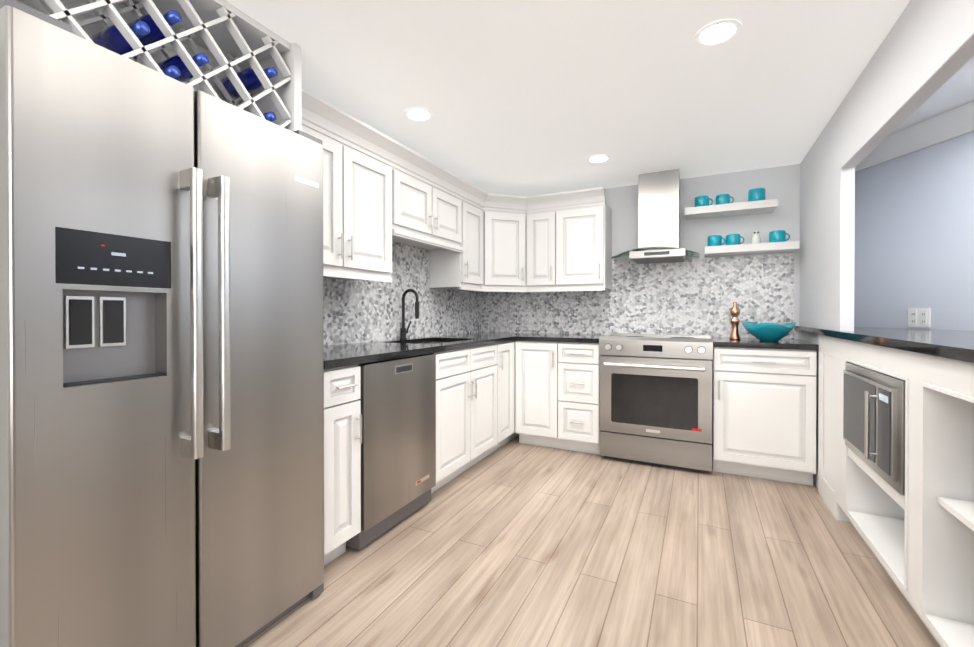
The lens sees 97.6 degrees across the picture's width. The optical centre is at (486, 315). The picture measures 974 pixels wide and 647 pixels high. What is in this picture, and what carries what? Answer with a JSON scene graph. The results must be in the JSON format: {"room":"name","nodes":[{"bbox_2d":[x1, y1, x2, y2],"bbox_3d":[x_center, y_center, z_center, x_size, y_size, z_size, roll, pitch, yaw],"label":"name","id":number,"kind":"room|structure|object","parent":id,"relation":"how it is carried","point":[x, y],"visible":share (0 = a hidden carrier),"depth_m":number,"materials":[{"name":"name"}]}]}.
{"room":"kitchen","nodes":[
{"label":"kitchen","id":0,"kind":"room"},
{"bbox_2d":[242,435,939,646],"bbox_3d":[0.738,1.139,0.498,5.510,0.050,6.920,0,0,26],"label":"floor","id":1,"kind":"structure","parent":0,"point":[513,542],"depth_m":1.85,"materials":[{"name":"brown wood"}]},
{"bbox_2d":[0,0,323,646],"bbox_3d":[-1.096,0.205,1.429,0.732,1.785,0.860,0,0,26],"label":"fridge","id":2,"kind":"object","parent":1,"relation":"on","point":[161,379],"visible":1,"depth_m":1.15,"materials":[{"name":"silver metal"}]},
{"bbox_2d":[16,0,301,131],"bbox_3d":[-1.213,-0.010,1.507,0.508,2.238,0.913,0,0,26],"label":"wine rack","id":3,"kind":"object","parent":2,"relation":"on","point":[226,51],"visible":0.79,"depth_m":1.55,"materials":[{"name":"white wood"}]},
{"bbox_2d":[324,364,361,565],"bbox_3d":[-0.894,0.664,1.987,0.600,0.884,0.220,0,0,26],"label":"base cabinet","id":4,"kind":"object","parent":1,"relation":"on","point":[342,385],"depth_m":1.85,"materials":[{"name":"white wood"}]},
{"bbox_2d":[346,354,435,549],"bbox_3d":[-0.699,0.660,2.352,0.602,0.864,0.594,0,0,26],"label":"dishwasher","id":5,"kind":"object","parent":1,"relation":"on","point":[398,444],"visible":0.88,"depth_m":2.16,"materials":[{"name":"silver metal"}]},
{"bbox_2d":[431,369,499,493],"bbox_3d":[-0.381,0.771,3.017,0.600,0.660,0.865,0,0,26],"label":"base cabinet","id":6,"kind":"object","parent":1,"relation":"on","point":[475,405],"depth_m":2.83,"materials":[{"name":"white wood"}]},
{"bbox_2d":[424,341,515,446],"bbox_3d":[-0.125,0.656,3.528,0.600,0.884,0.397,0,0,26],"label":"base cabinet","id":7,"kind":"object","parent":1,"relation":"on","point":[491,357],"depth_m":3.32,"materials":[{"name":"white wood"}]},
{"bbox_2d":[324,332,530,368],"bbox_3d":[-0.358,0.198,3.081,0.635,0.035,2.659,0,0,26],"label":"countertop","id":8,"kind":"structure","parent":7,"relation":"on","point":[339,355],"depth_m":2.49,"materials":[{"name":"black stone"}]},
{"bbox_2d":[400,289,418,339],"bbox_3d":[-0.561,-0.006,3.139,0.168,0.373,0.083,0,0,26],"label":"faucet","id":9,"kind":"object","parent":8,"relation":"on","point":[403,331],"visible":1,"depth_m":3.13,"materials":[{"name":"black metal"}]},
{"bbox_2d":[418,342,445,343],"bbox_3d":[-0.390,0.313,3.039,0.420,0.195,0.650,0,0,26],"label":"sink","id":10,"kind":"object","parent":8,"relation":"in","point":[431,342],"visible":0.04,"depth_m":3.38,"materials":[{"name":"silver metal"}]},
{"bbox_2d":[515,341,600,454],"bbox_3d":[0.679,0.655,3.683,0.698,0.884,0.660,0,0,26],"label":"base cabinet","id":11,"kind":"object","parent":1,"relation":"on","point":[557,394],"visible":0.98,"depth_m":3.42,"materials":[{"name":"white wood"}]},
{"bbox_2d":[516,333,612,342],"bbox_3d":[0.697,0.195,3.678,0.669,0.035,0.649,0,0,26],"label":"countertop","id":12,"kind":"structure","parent":11,"relation":"on","point":[547,337],"depth_m":3.49,"materials":[{"name":"black stone"}]},
{"bbox_2d":[599,333,712,472],"bbox_3d":[1.318,0.630,3.317,0.764,0.938,0.705,0,0,26],"label":"range","id":13,"kind":"object","parent":1,"relation":"on","point":[655,399],"visible":1,"depth_m":3.06,"materials":[{"name":"silver metal"}]},
{"bbox_2d":[712,346,816,485],"bbox_3d":[1.939,0.658,3.056,0.572,0.884,0.660,0,0,26],"label":"base cabinet","id":14,"kind":"object","parent":1,"relation":"on","point":[763,413],"visible":1,"depth_m":2.79,"materials":[{"name":"white wood"}]},
{"bbox_2d":[711,337,818,349],"bbox_3d":[1.950,0.198,3.062,0.584,0.035,0.635,0,0,26],"label":"countertop","id":15,"kind":"structure","parent":14,"relation":"on","point":[799,344],"depth_m":2.83,"materials":[{"name":"black stone"}]},
{"bbox_2d":[729,302,740,339],"bbox_3d":[1.830,0.041,3.144,0.073,0.278,0.073,0,0,26],"label":"pepper mill","id":16,"kind":"object","parent":15,"relation":"on","point":[735,314],"visible":1,"depth_m":3.12,"materials":[{"name":"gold metal"}]},
{"bbox_2d":[742,322,795,341],"bbox_3d":[1.962,0.114,2.961,0.321,0.133,0.310,0,0,26],"label":"glass bowl","id":17,"kind":"object","parent":15,"relation":"on","point":[767,331],"visible":1,"depth_m":2.89,"materials":[{"name":"teal glass"}]},
{"bbox_2d":[831,354,973,565],"bbox_3d":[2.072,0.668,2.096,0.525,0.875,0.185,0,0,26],"label":"base cabinet","id":18,"kind":"object","parent":1,"relation":"on","point":[918,538],"depth_m":1.41,"materials":[{"name":"white wood"}]},
{"bbox_2d":[843,362,904,495],"bbox_3d":[1.816,0.442,1.739,0.506,0.412,0.664,0,0,26],"label":"microwave","id":19,"kind":"object","parent":18,"relation":"in","point":[873,419],"visible":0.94,"depth_m":1.71,"materials":[{"name":"silver metal"}]},
{"bbox_2d":[226,0,973,196],"bbox_3d":[0.738,-1.166,0.486,5.510,0.080,6.920,0,0,26],"label":"ceiling","id":20,"kind":"structure","parent":0,"point":[526,98],"depth_m":2.04,"materials":[{"name":"white paint"}]},
{"bbox_2d":[403,107,433,121],"bbox_3d":[-0.387,-1.133,2.409,0.170,0.005,0.170,0,0,26],"label":"recessed light","id":21,"kind":"object","parent":20,"relation":"in","point":[419,114],"visible":1,"depth_m":2.40,"materials":[{"name":"white"}]},
{"bbox_2d":[586,154,609,162],"bbox_3d":[0.811,-1.137,3.103,0.170,0.005,0.170,0,0,26],"label":"recessed light","id":22,"kind":"object","parent":20,"relation":"in","point":[599,158],"visible":1,"depth_m":3.09,"materials":[{"name":"white"}]},
{"bbox_2d":[694,19,741,46],"bbox_3d":[0.925,-1.129,1.711,0.170,0.005,0.170,0,0,26],"label":"recessed light","id":23,"kind":"object","parent":20,"relation":"in","point":[717,32],"visible":1,"depth_m":1.71,"materials":[{"name":"white"}]},
{"bbox_2d":[605,164,799,338],"bbox_3d":[1.301,-0.024,3.809,2.960,2.240,0.120,0,0,26],"label":"wall","id":24,"kind":"structure","parent":0,"point":[781,184],"depth_m":3.41,"materials":[{"name":"grey paint"}]},
{"bbox_2d":[323,242,482,345],"bbox_3d":[-0.642,-0.220,3.212,0.009,0.800,2.640,0,0,26],"label":"backsplash","id":25,"kind":"structure","parent":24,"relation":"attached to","point":[360,311],"depth_m":3.16,"materials":[{"name":"tile"}]},
{"bbox_2d":[530,203,565,290],"bbox_3d":[0.536,-0.587,3.898,0.406,0.715,0.368,0,0,26],"label":"upper cabinet","id":26,"kind":"object","parent":24,"relation":"attached to","point":[548,221],"depth_m":3.76,"materials":[{"name":"white wood"}]},
{"bbox_2d":[566,199,611,290],"bbox_3d":[0.829,-0.586,3.781,0.484,0.715,0.316,0,0,26],"label":"upper cabinet","id":27,"kind":"object","parent":24,"relation":"attached to","point":[588,225],"depth_m":3.61,"materials":[{"name":"white wood"}]},
{"bbox_2d":[483,254,793,338],"bbox_3d":[1.136,-0.224,3.815,2.654,0.800,0.009,0,0,26],"label":"backsplash","id":28,"kind":"structure","parent":24,"relation":"attached to","point":[698,296],"depth_m":3.62,"materials":[{"name":"tile"}]},
{"bbox_2d":[611,169,699,263],"bbox_3d":[1.343,-0.791,3.440,0.670,0.698,0.464,0,0,26],"label":"range hood","id":29,"kind":"object","parent":24,"relation":"attached to","point":[659,217],"visible":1,"depth_m":3.38,"materials":[{"name":"silver metal"}]},
{"bbox_2d":[685,199,777,219],"bbox_3d":[1.880,-0.819,3.317,0.610,0.055,0.204,0,0,26],"label":"shelf","id":30,"kind":"object","parent":24,"relation":"attached to","point":[742,208],"visible":1,"depth_m":3.25,"materials":[{"name":"white wood"}]},
{"bbox_2d":[695,195,712,206],"bbox_3d":[1.716,-0.891,3.374,0.131,0.090,0.104,0,0,26],"label":"mug","id":31,"kind":"object","parent":30,"relation":"on","point":[703,200],"visible":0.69,"depth_m":3.34,"materials":[{"name":"teal ceramic"}]},
{"bbox_2d":[715,194,733,204],"bbox_3d":[1.846,-0.888,3.309,0.127,0.085,0.100,0,0,26],"label":"mug","id":32,"kind":"object","parent":30,"relation":"on","point":[722,199],"visible":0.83,"depth_m":3.28,"materials":[{"name":"teal ceramic"}]},
{"bbox_2d":[748,188,765,201],"bbox_3d":[2.035,-0.895,3.215,0.112,0.100,0.112,0,0,26],"label":"mug","id":33,"kind":"object","parent":30,"relation":"on","point":[756,194],"visible":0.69,"depth_m":3.17,"materials":[{"name":"teal ceramic"}]},
{"bbox_2d":[704,241,798,256],"bbox_3d":[2.001,-0.503,3.259,0.600,0.055,0.204,0,0,26],"label":"shelf","id":34,"kind":"object","parent":24,"relation":"attached to","point":[761,248],"visible":1,"depth_m":3.18,"materials":[{"name":"white wood"}]},
{"bbox_2d":[707,235,725,245],"bbox_3d":[1.797,-0.575,3.335,0.127,0.088,0.100,0,0,26],"label":"mug","id":35,"kind":"object","parent":34,"relation":"on","point":[714,240],"visible":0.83,"depth_m":3.30,"materials":[{"name":"teal ceramic"}]},
{"bbox_2d":[726,234,744,244],"bbox_3d":[1.909,-0.575,3.280,0.127,0.088,0.100,0,0,26],"label":"mug","id":36,"kind":"object","parent":34,"relation":"on","point":[733,239],"visible":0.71,"depth_m":3.25,"materials":[{"name":"teal ceramic"}]},
{"bbox_2d":[751,230,760,243],"bbox_3d":[2.031,-0.586,3.219,0.062,0.110,0.064,0,0,26],"label":"figurine","id":37,"kind":"object","parent":34,"relation":"on","point":[755,238],"visible":0.81,"depth_m":3.20,"materials":[{"name":"white ceramic"}]},
{"bbox_2d":[769,230,789,242],"bbox_3d":[2.164,-0.575,3.153,0.131,0.090,0.104,0,0,26],"label":"mug","id":38,"kind":"object","parent":34,"relation":"on","point":[778,236],"visible":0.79,"depth_m":3.12,"materials":[{"name":"teal ceramic"}]},
{"bbox_2d":[799,104,854,521],"bbox_3d":[2.154,-0.018,2.739,0.060,2.240,1.035,0,0,26],"label":"wall","id":39,"kind":"structure","parent":0,"point":[827,228],"depth_m":2.53,"materials":[{"name":"paint"}]},
{"bbox_2d":[841,0,973,168],"bbox_3d":[0.678,-0.946,-0.229,0.060,0.352,5.585,0,0,26],"label":"header beam","id":40,"kind":"structure","parent":0,"point":[924,52],"depth_m":1.58,"materials":[{"name":"paint"}]},
{"bbox_2d":[854,131,973,330],"bbox_3d":[2.779,-0.011,1.467,0.180,2.240,3.505,0,0,-4],"label":"wall","id":41,"kind":"structure","parent":0,"point":[914,229],"depth_m":2.60,"materials":[{"name":"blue paint"}]},
{"bbox_2d":[855,101,973,171],"bbox_3d":[2.681,-1.062,1.401,0.082,0.133,3.380,0,0,-5],"label":"crown molding","id":42,"kind":"structure","parent":41,"relation":"attached to","point":[949,124],"depth_m":2.52,"materials":[{"name":"white paint"}]},
{"bbox_2d":[908,308,929,326],"bbox_3d":[2.620,0.015,2.586,0.008,0.115,0.120,0,0,-5],"label":"electrical outlet plate","id":43,"kind":"object","parent":41,"relation":"attached to","point":[918,317],"visible":1,"depth_m":2.58,"materials":[{"name":"white plastic"}]},
{"bbox_3d":[-1.553,-0.011,1.533,0.120,2.240,6.740,0,0,26],"label":"wall","id":44,"kind":"structure","parent":0,"visible":0},
{"bbox_2d":[302,115,397,282],"bbox_3d":[-0.901,-0.578,2.320,0.316,0.715,0.823,0,0,26],"label":"upper cabinet","id":45,"kind":"object","parent":44,"relation":"attached to","point":[382,192],"depth_m":2.34,"materials":[{"name":"white wood"}]},
{"bbox_2d":[398,163,461,250],"bbox_3d":[-0.528,-0.737,3.067,0.316,0.405,0.850,0,0,26],"label":"upper cabinet","id":46,"kind":"object","parent":44,"relation":"attached to","point":[429,211],"depth_m":2.97,"materials":[{"name":"white wood"}]},
{"bbox_2d":[429,191,485,290],"bbox_3d":[-0.216,-0.585,3.633,0.369,0.715,0.439,0,0,26],"label":"upper cabinet","id":47,"kind":"object","parent":44,"relation":"attached to","point":[464,270],"depth_m":3.50,"materials":[{"name":"white wood"}]},
{"bbox_2d":[470,199,537,292],"bbox_3d":[0.104,-0.587,3.946,0.665,0.715,0.668,0,0,26],"label":"upper cabinet","id":48,"kind":"object","parent":44,"relation":"attached to","point":[507,220],"depth_m":3.79,"materials":[{"name":"white wood"}]}
]}

